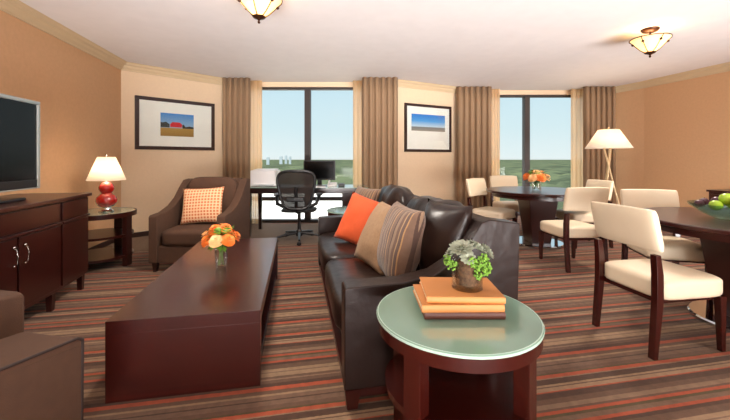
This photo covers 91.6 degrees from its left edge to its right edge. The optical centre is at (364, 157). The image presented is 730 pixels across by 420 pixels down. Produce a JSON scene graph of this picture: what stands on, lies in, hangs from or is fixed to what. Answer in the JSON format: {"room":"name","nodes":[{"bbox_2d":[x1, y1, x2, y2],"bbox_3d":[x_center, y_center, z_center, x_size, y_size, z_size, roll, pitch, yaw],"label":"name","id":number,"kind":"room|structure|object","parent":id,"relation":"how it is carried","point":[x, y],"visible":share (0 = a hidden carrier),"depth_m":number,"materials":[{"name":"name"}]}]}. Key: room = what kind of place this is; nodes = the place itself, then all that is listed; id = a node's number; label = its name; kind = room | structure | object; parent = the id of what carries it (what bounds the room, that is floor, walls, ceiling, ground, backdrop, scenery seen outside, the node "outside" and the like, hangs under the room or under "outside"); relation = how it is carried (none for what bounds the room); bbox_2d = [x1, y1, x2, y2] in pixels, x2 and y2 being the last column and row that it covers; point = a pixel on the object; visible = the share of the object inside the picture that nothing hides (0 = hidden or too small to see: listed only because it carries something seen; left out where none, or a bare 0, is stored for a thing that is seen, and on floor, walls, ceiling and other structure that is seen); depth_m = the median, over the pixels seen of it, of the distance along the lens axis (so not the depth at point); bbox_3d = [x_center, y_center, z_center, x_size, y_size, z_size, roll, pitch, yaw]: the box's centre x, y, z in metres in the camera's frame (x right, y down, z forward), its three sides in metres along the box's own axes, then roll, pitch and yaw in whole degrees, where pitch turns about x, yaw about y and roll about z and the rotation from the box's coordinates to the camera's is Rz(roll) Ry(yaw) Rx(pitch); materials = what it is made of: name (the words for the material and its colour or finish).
{"room":"hotel room","nodes":[
{"label":"hotel room","id":0,"kind":"room"},
{"bbox_2d":[0,10,120,247],"bbox_3d":[-2.904,-0.105,1.287,0.120,2.610,8.020,0,0,-11],"label":"wall","id":1,"kind":"structure","parent":0,"point":[78,93],"depth_m":3.96,"materials":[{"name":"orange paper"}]},
{"bbox_2d":[0,0,126,69],"bbox_3d":[-2.791,-1.353,1.308,0.110,0.115,8.020,0,0,-11],"label":"trim","id":2,"kind":"structure","parent":1,"relation":"attached to","point":[17,9],"depth_m":3.75,"materials":[{"name":"paint"}]},
{"bbox_2d":[88,239,113,249],"bbox_3d":[-2.838,1.163,1.299,0.015,0.075,8.020,0,0,-11],"label":"baseboard","id":3,"kind":"structure","parent":1,"relation":"attached to","point":[108,242],"depth_m":4.74,"materials":[{"name":"brown wood"}]},
{"bbox_2d":[121,70,222,232],"bbox_3d":[-2.981,-0.105,5.970,1.630,2.610,1.208,0,0,-11],"label":"wall","id":4,"kind":"structure","parent":0,"point":[153,177],"depth_m":5.59,"materials":[{"name":"beige paint"}]},
{"bbox_2d":[132,231,148,237],"bbox_3d":[-2.932,1.163,5.923,1.570,0.075,1.122,0,0,-11],"label":"baseboard","id":5,"kind":"structure","parent":4,"relation":"attached to","point":[143,233],"depth_m":5.40,"materials":[{"name":"brown wood"}]},
{"bbox_2d":[122,62,221,84],"bbox_3d":[-2.897,-1.353,5.890,1.625,0.115,1.200,0,0,-11],"label":"trim","id":6,"kind":"structure","parent":4,"relation":"attached to","point":[129,66],"depth_m":5.68,"materials":[{"name":"paint"}]},
{"bbox_2d":[135,95,214,150],"bbox_3d":[-3.052,-0.539,5.782,0.031,0.816,1.202,0,0,44],"label":"framed picture","id":7,"kind":"object","parent":4,"relation":"attached to","point":[160,123],"visible":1,"depth_m":5.74,"materials":[{"name":"white paper"}]},
{"bbox_2d":[160,112,193,136],"bbox_3d":[-3.053,-0.535,5.783,0.002,0.367,0.505,0,0,44],"label":"print","id":8,"kind":"object","parent":7,"relation":"attached to","point":[172,124],"depth_m":5.77},
{"bbox_2d":[19,0,729,89],"bbox_3d":[1.401,-1.510,2.916,9.090,0.200,9.600,0,0,-11],"label":"ceiling","id":9,"kind":"structure","parent":0,"point":[497,44],"depth_m":4.12,"materials":[{"name":"paint"}]},
{"bbox_2d":[222,77,250,178],"bbox_3d":[-2.248,-0.107,6.201,0.485,2.585,0.158,0,0,-11],"label":"curtain","id":10,"kind":"object","parent":9,"relation":"hanging from","point":[236,107],"visible":0.66,"depth_m":6.17,"materials":[{"name":"brown fabric"}]},
{"bbox_2d":[250,80,261,223],"bbox_3d":[-1.997,-0.107,6.422,0.267,2.585,0.075,0,0,-11],"label":"sheer curtain","id":11,"kind":"object","parent":9,"relation":"hanging from","point":[256,86],"visible":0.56,"depth_m":6.41,"materials":[{"name":"beige fabric"}]},
{"bbox_2d":[237,0,282,23],"bbox_3d":[-0.866,-1.252,2.899,0.376,0.315,0.376,0,0,-11],"label":"ceiling light","id":12,"kind":"object","parent":9,"relation":"attached to","point":[259,10],"visible":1,"depth_m":2.85,"materials":[{"name":"beige glass"}]},
{"bbox_2d":[353,80,361,184],"bbox_3d":[-0.080,-0.107,6.422,0.267,2.585,0.074,0,0,-11],"label":"sheer curtain","id":13,"kind":"object","parent":9,"relation":"hanging from","point":[357,85],"visible":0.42,"depth_m":6.41,"materials":[{"name":"beige fabric"}]},
{"bbox_2d":[362,77,397,188],"bbox_3d":[0.265,-0.108,6.162,0.616,2.585,0.183,0,0,-11],"label":"curtain","id":14,"kind":"object","parent":9,"relation":"hanging from","point":[379,95],"visible":0.66,"depth_m":6.13,"materials":[{"name":"brown fabric"}]},
{"bbox_2d":[457,86,491,208],"bbox_3d":[2.152,-0.108,6.962,0.676,2.585,0.200,0,0,-11],"label":"curtain","id":15,"kind":"object","parent":9,"relation":"hanging from","point":[473,103],"visible":0.78,"depth_m":6.93,"materials":[{"name":"brown fabric"}]},
{"bbox_2d":[491,89,499,200],"bbox_3d":[2.618,-0.107,7.201,0.240,2.585,0.071,0,0,-11],"label":"sheer curtain","id":16,"kind":"object","parent":9,"relation":"hanging from","point":[495,98],"visible":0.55,"depth_m":7.19,"materials":[{"name":"beige fabric"}]},
{"bbox_2d":[571,89,582,187],"bbox_3d":[4.352,-0.107,7.199,0.342,2.585,0.088,0,0,-11],"label":"sheer curtain","id":17,"kind":"object","parent":9,"relation":"hanging from","point":[576,94],"visible":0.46,"depth_m":7.19,"materials":[{"name":"beige fabric"}]},
{"bbox_2d":[583,86,615,203],"bbox_3d":[4.612,-0.108,6.963,0.618,2.585,0.188,0,0,-11],"label":"curtain","id":18,"kind":"object","parent":9,"relation":"hanging from","point":[599,103],"visible":0.66,"depth_m":6.93,"materials":[{"name":"brown fabric"}]},
{"bbox_2d":[629,26,672,57],"bbox_3d":[3.116,-1.252,3.880,0.376,0.315,0.376,0,0,-11],"label":"ceiling light","id":19,"kind":"object","parent":9,"relation":"attached to","point":[648,44],"visible":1,"depth_m":3.81,"materials":[{"name":"beige glass"}]},
{"bbox_2d":[24,216,729,419],"bbox_3d":[1.401,1.273,2.916,9.090,0.154,9.600,0,0,-11],"label":"floor","id":20,"kind":"structure","parent":0,"point":[586,371],"depth_m":2.22,"materials":[{"name":"carpet"}]},
{"bbox_2d":[0,290,83,419],"bbox_3d":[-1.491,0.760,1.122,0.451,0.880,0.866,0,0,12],"label":"armchair","id":21,"kind":"object","parent":20,"relation":"on","point":[42,375],"visible":1,"depth_m":1.39,"materials":[{"name":"brown fabric"}]},
{"bbox_2d":[0,332,80,376],"bbox_3d":[-1.395,0.733,1.229,0.294,0.113,0.600,0,0,12],"label":"armrest","id":22,"kind":"object","parent":21,"relation":"on","point":[22,354],"depth_m":1.38,"materials":[{"name":"brown fabric"}]},
{"bbox_2d":[0,192,91,311],"bbox_3d":[-2.586,0.760,2.081,0.662,0.880,2.400,0,0,-11],"label":"media cabinet","id":23,"kind":"object","parent":20,"relation":"on","point":[44,236],"visible":0.91,"depth_m":2.65,"materials":[{"name":"brown wood"}]},
{"bbox_2d":[0,93,39,203],"bbox_3d":[-2.623,-0.073,2.369,0.240,0.785,1.160,0,0,-11],"label":"television","id":24,"kind":"object","parent":23,"relation":"on","point":[19,117],"visible":1,"depth_m":2.73,"materials":[{"name":"black plastic"}]},
{"bbox_2d":[87,207,136,265],"bbox_3d":[-2.967,0.899,3.983,0.690,0.601,0.690,0,0,-11],"label":"table","id":25,"kind":"object","parent":20,"relation":"on","point":[122,232],"visible":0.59,"depth_m":3.95,"materials":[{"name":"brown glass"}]},
{"bbox_2d":[86,154,125,211],"bbox_3d":[-2.902,0.275,3.985,0.370,0.647,0.370,0,0,-11],"label":"table lamp","id":26,"kind":"object","parent":25,"relation":"on","point":[106,169],"visible":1,"depth_m":3.91,"materials":[{"name":"red ceramic"}]},
{"bbox_2d":[88,247,133,263],"bbox_3d":[-2.967,1.087,3.983,0.630,0.025,0.630,0,0,-11],"label":"shelf","id":27,"kind":"object","parent":25,"relation":"attached to","point":[99,255],"depth_m":3.95,"materials":[{"name":"brown wood"}]},
{"bbox_2d":[88,228,133,241],"bbox_3d":[-2.967,0.858,3.983,0.630,0.025,0.630,0,0,-11],"label":"shelf","id":28,"kind":"object","parent":25,"relation":"attached to","point":[106,233],"depth_m":3.94,"materials":[{"name":"brown wood"}]},
{"bbox_2d":[105,237,277,403],"bbox_3d":[-1.074,1.000,2.655,0.730,0.400,1.740,0,0,-11],"label":"coffee table","id":29,"kind":"object","parent":20,"relation":"on","point":[201,325],"visible":1,"depth_m":1.84,"materials":[{"name":"brown wood"}]},
{"bbox_2d":[261,274,275,361],"bbox_3d":[-1.074,1.175,2.655,0.700,0.050,1.620,0,0,-11],"label":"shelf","id":30,"kind":"object","parent":29,"relation":"attached to","point":[268,301],"depth_m":2.69,"materials":[{"name":"brown wood"}]},
{"bbox_3d":[-1.059,0.734,2.610,0.094,0.130,0.094,0,0,-11],"label":"glass vase","id":31,"kind":"object","parent":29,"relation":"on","visible":0},
{"bbox_2d":[201,223,240,265],"bbox_3d":[-1.062,0.631,2.609,0.277,0.309,0.262,0,0,-11],"label":"flower bouquet","id":32,"kind":"object","parent":31,"relation":"in","point":[215,238],"visible":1,"depth_m":2.54,"materials":[{"name":"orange plant"}]},
{"bbox_2d":[149,177,249,271],"bbox_3d":[-1.864,0.715,4.123,0.800,0.970,0.840,0,0,0],"label":"armchair","id":33,"kind":"object","parent":20,"relation":"on","point":[169,240],"visible":0.63,"depth_m":3.96,"materials":[{"name":"brown fabric"}]},
{"bbox_2d":[162,222,216,245],"bbox_3d":[-1.863,0.848,4.023,0.610,0.187,0.640,0,0,0],"label":"seat cushion","id":34,"kind":"object","parent":33,"relation":"on","point":[173,234],"depth_m":3.72,"materials":[{"name":"brown fabric"}]},
{"bbox_2d":[180,186,223,224],"bbox_3d":[-1.873,0.545,4.091,0.502,0.468,0.258,0,0,-1],"label":"throw pillow","id":35,"kind":"object","parent":33,"relation":"on","point":[199,205],"visible":0.99,"depth_m":4.03,"materials":[{"name":"fabric"}]},
{"bbox_2d":[188,177,237,212],"bbox_3d":[-1.866,0.520,4.346,0.600,0.580,0.191,0,0,0],"label":"backrest","id":36,"kind":"object","parent":33,"relation":"on","point":[230,185],"depth_m":4.31,"materials":[{"name":"brown fabric"}]},
{"bbox_2d":[273,170,322,245],"bbox_3d":[-0.953,0.680,5.161,0.704,1.040,0.683,0,0,-2],"label":"office chair","id":37,"kind":"object","parent":20,"relation":"on","point":[296,188],"visible":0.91,"depth_m":4.91,"materials":[{"name":"black plastic"}]},
{"bbox_2d":[250,185,367,236],"bbox_3d":[-0.875,0.825,5.700,1.850,0.750,0.640,0,0,0],"label":"writing desk","id":38,"kind":"object","parent":20,"relation":"on","point":[346,191],"visible":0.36,"depth_m":5.39,"materials":[{"name":"brown wood"}]},
{"bbox_2d":[250,169,279,186],"bbox_3d":[-1.600,0.311,5.700,0.400,0.275,0.360,0,0,0],"label":"printer","id":39,"kind":"object","parent":38,"relation":"on","point":[258,177],"visible":0.91,"depth_m":5.56,"materials":[{"name":"white plastic"}]},
{"bbox_2d":[252,169,278,170],"bbox_3d":[-1.600,0.185,5.710,0.340,0.023,0.320,0,0,0],"label":"paper tray","id":40,"kind":"object","parent":39,"relation":"on","point":[254,169],"depth_m":5.68,"materials":[{"name":"white plastic"}]},
{"bbox_2d":[304,160,334,185],"bbox_3d":[-0.740,0.244,5.780,0.520,0.410,0.180,0,0,3],"label":"computer monitor","id":41,"kind":"object","parent":38,"relation":"on","point":[323,169],"visible":0.87,"depth_m":5.76,"materials":[{"name":"black plastic"}]},
{"bbox_2d":[327,180,336,186],"bbox_3d":[-0.520,0.397,5.620,0.140,0.104,0.180,0,0,0],"label":"desk telephone","id":42,"kind":"object","parent":38,"relation":"on","point":[330,184],"visible":1,"depth_m":5.57,"materials":[{"name":"white plastic"}]},
{"bbox_2d":[327,206,346,215],"bbox_3d":[-0.136,0.910,4.271,0.642,0.580,0.642,0,0,-22],"label":"end table","id":43,"kind":"object","parent":20,"relation":"on","point":[341,210],"visible":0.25,"depth_m":4.19,"materials":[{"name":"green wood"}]},
{"bbox_2d":[318,184,519,409],"bbox_3d":[0.142,0.727,2.797,0.948,0.946,2.120,0,0,-11],"label":"sofa","id":44,"kind":"object","parent":20,"relation":"on","point":[353,290],"visible":0.42,"depth_m":1.81,"materials":[{"name":"leather"}]},
{"bbox_2d":[318,232,356,271],"bbox_3d":[-0.057,0.838,3.236,0.722,0.190,0.932,0,0,-11],"label":"seat cushion","id":45,"kind":"object","parent":44,"relation":"on","point":[330,247],"depth_m":2.97,"materials":[{"name":"leather"}]},
{"bbox_2d":[325,257,385,329],"bbox_3d":[0.120,0.837,2.315,0.721,0.190,0.932,0,0,-11],"label":"seat cushion","id":46,"kind":"object","parent":44,"relation":"on","point":[337,270],"depth_m":2.27,"materials":[{"name":"leather"}]},
{"bbox_2d":[333,192,378,244],"bbox_3d":[-0.003,0.565,3.126,0.588,0.570,0.337,0,0,36],"label":"throw pillow","id":47,"kind":"object","parent":44,"relation":"on","point":[359,209],"visible":0.54,"depth_m":3.11,"materials":[{"name":"orange fabric"}]},
{"bbox_2d":[355,186,380,201],"bbox_3d":[-0.029,0.500,3.559,0.298,0.462,0.460,0,0,-31],"label":"throw pillow","id":48,"kind":"object","parent":44,"relation":"on","point":[373,194],"visible":0.19,"depth_m":3.46,"materials":[{"name":"fabric"}]},
{"bbox_2d":[354,200,390,274],"bbox_3d":[0.119,0.545,2.487,0.392,0.532,0.470,0,0,-26],"label":"throw pillow","id":49,"kind":"object","parent":44,"relation":"on","point":[367,245],"visible":0.44,"depth_m":2.45,"materials":[{"name":"beige fabric"}]},
{"bbox_2d":[378,184,414,205],"bbox_3d":[0.255,0.522,3.296,0.296,0.536,0.922,0,0,-11],"label":"cushion","id":50,"kind":"object","parent":44,"relation":"on","point":[389,194],"depth_m":3.06,"materials":[{"name":"leather"}]},
{"bbox_2d":[377,200,425,275],"bbox_3d":[0.215,0.525,2.200,0.325,0.532,0.457,0,0,-16],"label":"throw pillow","id":51,"kind":"object","parent":44,"relation":"on","point":[400,241],"visible":0.9,"depth_m":2.04,"materials":[{"name":"fabric"}]},
{"bbox_2d":[406,196,463,270],"bbox_3d":[0.430,0.525,2.374,0.302,0.535,0.922,0,0,-11],"label":"cushion","id":52,"kind":"object","parent":44,"relation":"on","point":[417,203],"depth_m":2.39,"materials":[{"name":"leather"}]},
{"bbox_2d":[419,199,472,269],"bbox_3d":[0.454,0.500,2.042,0.320,0.530,0.380,0,0,-28],"label":"throw pillow","id":53,"kind":"object","parent":44,"relation":"on","point":[445,224],"visible":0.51,"depth_m":1.94,"materials":[{"name":"leather"}]},
{"bbox_2d":[376,286,544,419],"bbox_3d":[0.367,0.910,1.433,0.642,0.580,0.642,0,0,-1],"label":"end table","id":54,"kind":"object","parent":20,"relation":"on","point":[439,369],"visible":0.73,"depth_m":1.26,"materials":[{"name":"green glass"}]},
{"bbox_2d":[385,355,524,419],"bbox_3d":[0.367,0.902,1.433,0.570,0.025,0.570,0,0,-1],"label":"shelf","id":55,"kind":"object","parent":54,"relation":"attached to","point":[452,395],"depth_m":1.34,"materials":[{"name":"brown wood"}]},
{"bbox_2d":[422,312,505,318],"bbox_3d":[0.383,0.605,1.470,0.310,0.027,0.229,0,0,0],"label":"book","id":56,"kind":"object","parent":54,"relation":"on","point":[465,315],"visible":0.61,"depth_m":1.36,"materials":[{"name":"brown paper"}]},
{"bbox_2d":[413,284,504,312],"bbox_3d":[0.374,0.577,1.470,0.318,0.029,0.231,0,0,-1],"label":"book","id":57,"kind":"object","parent":56,"relation":"on","point":[425,307],"visible":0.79,"depth_m":1.36,"materials":[{"name":"orange paper"}]},
{"bbox_2d":[419,277,505,303],"bbox_3d":[0.393,0.550,1.484,0.303,0.025,0.232,0,0,2],"label":"book","id":58,"kind":"object","parent":57,"relation":"on","point":[435,289],"visible":1,"depth_m":1.42,"materials":[{"name":"orange paper"}]},
{"bbox_3d":[0.424,0.479,1.475,0.126,0.115,0.126,0,0,-11],"label":"planter","id":59,"kind":"object","parent":58,"relation":"on","visible":0},
{"bbox_2d":[443,239,493,286],"bbox_3d":[0.431,0.430,1.470,0.212,0.176,0.175,0,0,-11],"label":"succulent arrangement","id":60,"kind":"object","parent":59,"relation":"in","point":[467,268],"visible":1,"depth_m":1.44,"materials":[{"name":"plant"}]},
{"bbox_2d":[466,178,515,221],"bbox_3d":[1.832,0.753,5.184,0.480,0.894,0.583,0,0,-41],"label":"dining chair","id":61,"kind":"object","parent":20,"relation":"on","point":[475,186],"visible":0.75,"depth_m":5.18,"materials":[{"name":"beige fabric"}]},
{"bbox_2d":[490,175,519,221],"bbox_3d":[2.419,0.753,5.952,0.480,0.894,0.583,0,0,-1],"label":"dining chair","id":62,"kind":"object","parent":20,"relation":"on","point":[501,180],"visible":0.44,"depth_m":6.15,"materials":[{"name":"beige fabric"}]},
{"bbox_2d":[486,186,565,248],"bbox_3d":[2.423,0.825,5.000,1.360,0.750,1.360,0,0,0],"label":"round dining table","id":63,"kind":"object","parent":20,"relation":"on","point":[536,205],"visible":0.74,"depth_m":4.83,"materials":[{"name":"brown wood"}]},
{"bbox_3d":[2.406,0.393,4.982,0.120,0.110,0.120,0,0,-11],"label":"glass vase","id":64,"kind":"object","parent":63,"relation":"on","visible":0},
{"bbox_2d":[523,169,550,188],"bbox_3d":[2.406,0.297,4.975,0.363,0.277,0.340,0,0,-11],"label":"flower bouquet","id":65,"kind":"object","parent":64,"relation":"in","point":[534,175],"visible":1,"depth_m":4.89,"materials":[{"name":"orange plant"}]},
{"bbox_2d":[539,187,609,272],"bbox_3d":[2.320,0.753,3.976,0.480,0.894,0.583,0,0,-5],"label":"dining chair","id":66,"kind":"object","parent":20,"relation":"on","point":[575,198],"visible":0.87,"depth_m":3.75,"materials":[{"name":"beige fabric"}]},
{"bbox_2d":[554,179,613,248],"bbox_3d":[3.037,0.753,4.936,0.583,0.894,0.480,0,0,-5],"label":"dining chair","id":67,"kind":"object","parent":20,"relation":"on","point":[583,216],"visible":0.48,"depth_m":4.77,"materials":[{"name":"beige fabric"}]},
{"bbox_2d":[585,127,633,204],"bbox_3d":[4.013,0.344,5.850,0.670,1.707,0.670,0,0,0],"label":"floor lamp","id":68,"kind":"object","parent":20,"relation":"on","point":[610,139],"visible":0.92,"depth_m":5.70,"materials":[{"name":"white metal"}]},
{"bbox_2d":[591,201,726,360],"bbox_3d":[1.922,0.753,2.370,0.583,0.894,0.480,0,0,-9],"label":"dining chair","id":69,"kind":"object","parent":20,"relation":"on","point":[657,280],"visible":1,"depth_m":2.21,"materials":[{"name":"beige leather"}]},
{"bbox_2d":[620,189,712,300],"bbox_3d":[2.713,0.753,3.237,0.480,0.894,0.583,0,0,14],"label":"dining chair","id":70,"kind":"object","parent":20,"relation":"on","point":[677,249],"visible":0.47,"depth_m":3.38,"materials":[{"name":"beige leather"}]},
{"bbox_2d":[644,207,729,331],"bbox_3d":[2.812,0.825,2.595,1.360,0.750,1.360,0,0,2],"label":"round dining table","id":71,"kind":"object","parent":20,"relation":"on","point":[714,234],"visible":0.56,"depth_m":2.62,"materials":[{"name":"brown wood"}]},
{"bbox_2d":[687,200,729,220],"bbox_3d":[2.661,0.391,2.587,0.470,0.116,0.470,0,0,-11],"label":"fruit bowl","id":72,"kind":"object","parent":71,"relation":"on","point":[721,213],"visible":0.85,"depth_m":2.56,"materials":[{"name":"green glass"}]},
{"bbox_2d":[694,199,704,203],"bbox_3d":[2.529,0.341,2.685,0.060,0.061,0.060,0,0,-11],"label":"plum","id":73,"kind":"object","parent":72,"relation":"in","point":[699,201],"visible":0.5,"depth_m":2.67,"materials":[{"name":"food"}]},
{"bbox_2d":[700,197,709,204],"bbox_3d":[2.595,0.331,2.717,0.060,0.061,0.060,0,0,-11],"label":"plum","id":74,"kind":"object","parent":72,"relation":"in","point":[706,201],"visible":0.59,"depth_m":2.69,"materials":[{"name":"food"}]},
{"bbox_2d":[708,200,723,206],"bbox_3d":[2.551,0.340,2.582,0.080,0.081,0.080,0,0,-11],"label":"apple","id":75,"kind":"object","parent":72,"relation":"in","point":[713,202],"visible":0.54,"depth_m":2.56,"materials":[{"name":"food"}]},
{"bbox_2d":[718,192,729,204],"bbox_3d":[2.627,0.294,2.575,0.096,0.097,0.096,0,0,-11],"label":"apple","id":76,"kind":"object","parent":72,"relation":"in","point":[724,198],"visible":0.94,"depth_m":2.56,"materials":[{"name":"food"}]},
{"bbox_2d":[706,189,729,205],"bbox_3d":[5.362,0.830,4.367,0.484,0.740,1.740,0,0,-11],"label":"sideboard","id":77,"kind":"object","parent":20,"relation":"on","point":[712,192],"visible":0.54,"depth_m":5.09,"materials":[{"name":"brown wood"}]},
{"bbox_2d":[398,87,456,200],"bbox_3d":[1.236,-0.105,6.886,2.125,2.610,0.766,0,0,-11],"label":"wall","id":78,"kind":"structure","parent":0,"point":[434,174],"depth_m":6.80,"materials":[{"name":"beige paint"}]},
{"bbox_2d":[262,82,352,222],"bbox_3d":[-1.035,-0.105,6.675,2.480,2.610,0.171,0,0,0],"label":"window","id":79,"kind":"structure","parent":78,"relation":"in","point":[307,87],"depth_m":6.60,"materials":[{"name":"black metal"}]},
{"bbox_2d":[398,79,456,93],"bbox_3d":[1.196,-1.353,6.732,1.875,0.115,0.689,0,0,-11],"label":"trim","id":80,"kind":"structure","parent":78,"relation":"attached to","point":[401,83],"depth_m":6.71,"materials":[{"name":"paint"}]},
{"bbox_2d":[404,103,451,151],"bbox_3d":[1.219,-0.565,6.786,1.120,0.900,0.030,0,0,-28],"label":"framed picture","id":81,"kind":"object","parent":78,"relation":"attached to","point":[427,128],"visible":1,"depth_m":6.77,"materials":[{"name":"white paper"}]},
{"bbox_2d":[411,114,444,131],"bbox_3d":[1.218,-0.669,6.787,0.806,0.315,0.003,0,0,-28],"label":"print","id":82,"kind":"object","parent":81,"relation":"attached to","point":[419,122],"depth_m":6.77},
{"bbox_2d":[500,90,570,215],"bbox_3d":[3.564,-0.105,7.475,2.696,2.610,0.171,0,0,0],"label":"window","id":83,"kind":"structure","parent":78,"relation":"in","point":[525,95],"depth_m":7.40,"materials":[{"name":"black metal"}]},
{"bbox_2d":[616,88,643,204],"bbox_3d":[5.104,-0.105,7.025,0.229,2.610,0.879,0,0,-11],"label":"wall","id":84,"kind":"structure","parent":0,"point":[629,104],"depth_m":6.83,"materials":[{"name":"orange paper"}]},
{"bbox_2d":[616,82,642,92],"bbox_3d":[4.995,-1.353,6.989,0.219,0.115,0.877,0,0,-11],"label":"trim","id":85,"kind":"structure","parent":84,"relation":"attached to","point":[633,86],"depth_m":6.80,"materials":[{"name":"paint"}]},
{"bbox_2d":[644,71,729,206],"bbox_3d":[5.975,-0.105,2.825,0.140,2.610,7.700,0,0,-11],"label":"wall","id":86,"kind":"structure","parent":0,"point":[687,122],"depth_m":5.85,"materials":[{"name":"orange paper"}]},
{"bbox_2d":[640,62,729,87],"bbox_3d":[5.862,-1.353,2.803,0.130,0.115,7.700,0,0,-11],"label":"trim","id":87,"kind":"structure","parent":86,"relation":"attached to","point":[724,67],"depth_m":5.80,"materials":[{"name":"paint"}]},
{"label":"outside","id":88,"kind":"structure","parent":0,"visible":0},
{"bbox_2d":[262,194,341,218],"bbox_3d":[-22.000,28.400,45.000,52.600,45.600,44.600,0,0,0],"label":"neighbouring building","id":89,"kind":"structure","parent":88,"point":[270,210],"depth_m":49.64,"materials":[{"name":"beige concrete"}]},
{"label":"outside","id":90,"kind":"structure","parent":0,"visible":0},
{"bbox_2d":[262,160,570,209],"bbox_3d":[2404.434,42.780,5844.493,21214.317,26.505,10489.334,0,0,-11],"label":"trees","id":91,"kind":"object","parent":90,"point":[559,171],"visible":0.08,"depth_m":1321.45,"materials":[{"name":"green plant"}]},
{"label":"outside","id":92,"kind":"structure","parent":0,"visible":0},
{"bbox_2d":[266,157,269,164],"bbox_3d":[-628.451,20.361,2299.999,16.197,51.679,20.000,0,0,0],"label":"tower","id":93,"kind":"structure","parent":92,"point":[267,158],"depth_m":2289.96,"materials":[{"name":"concrete"}]},
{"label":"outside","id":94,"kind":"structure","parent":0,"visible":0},
{"bbox_2d":[279,156,282,163],"bbox_3d":[-591.549,16.558,2499.999,17.606,59.284,20.000,0,0,0],"label":"tower","id":95,"kind":"structure","parent":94,"point":[280,157],"depth_m":2489.97,"materials":[{"name":"concrete"}]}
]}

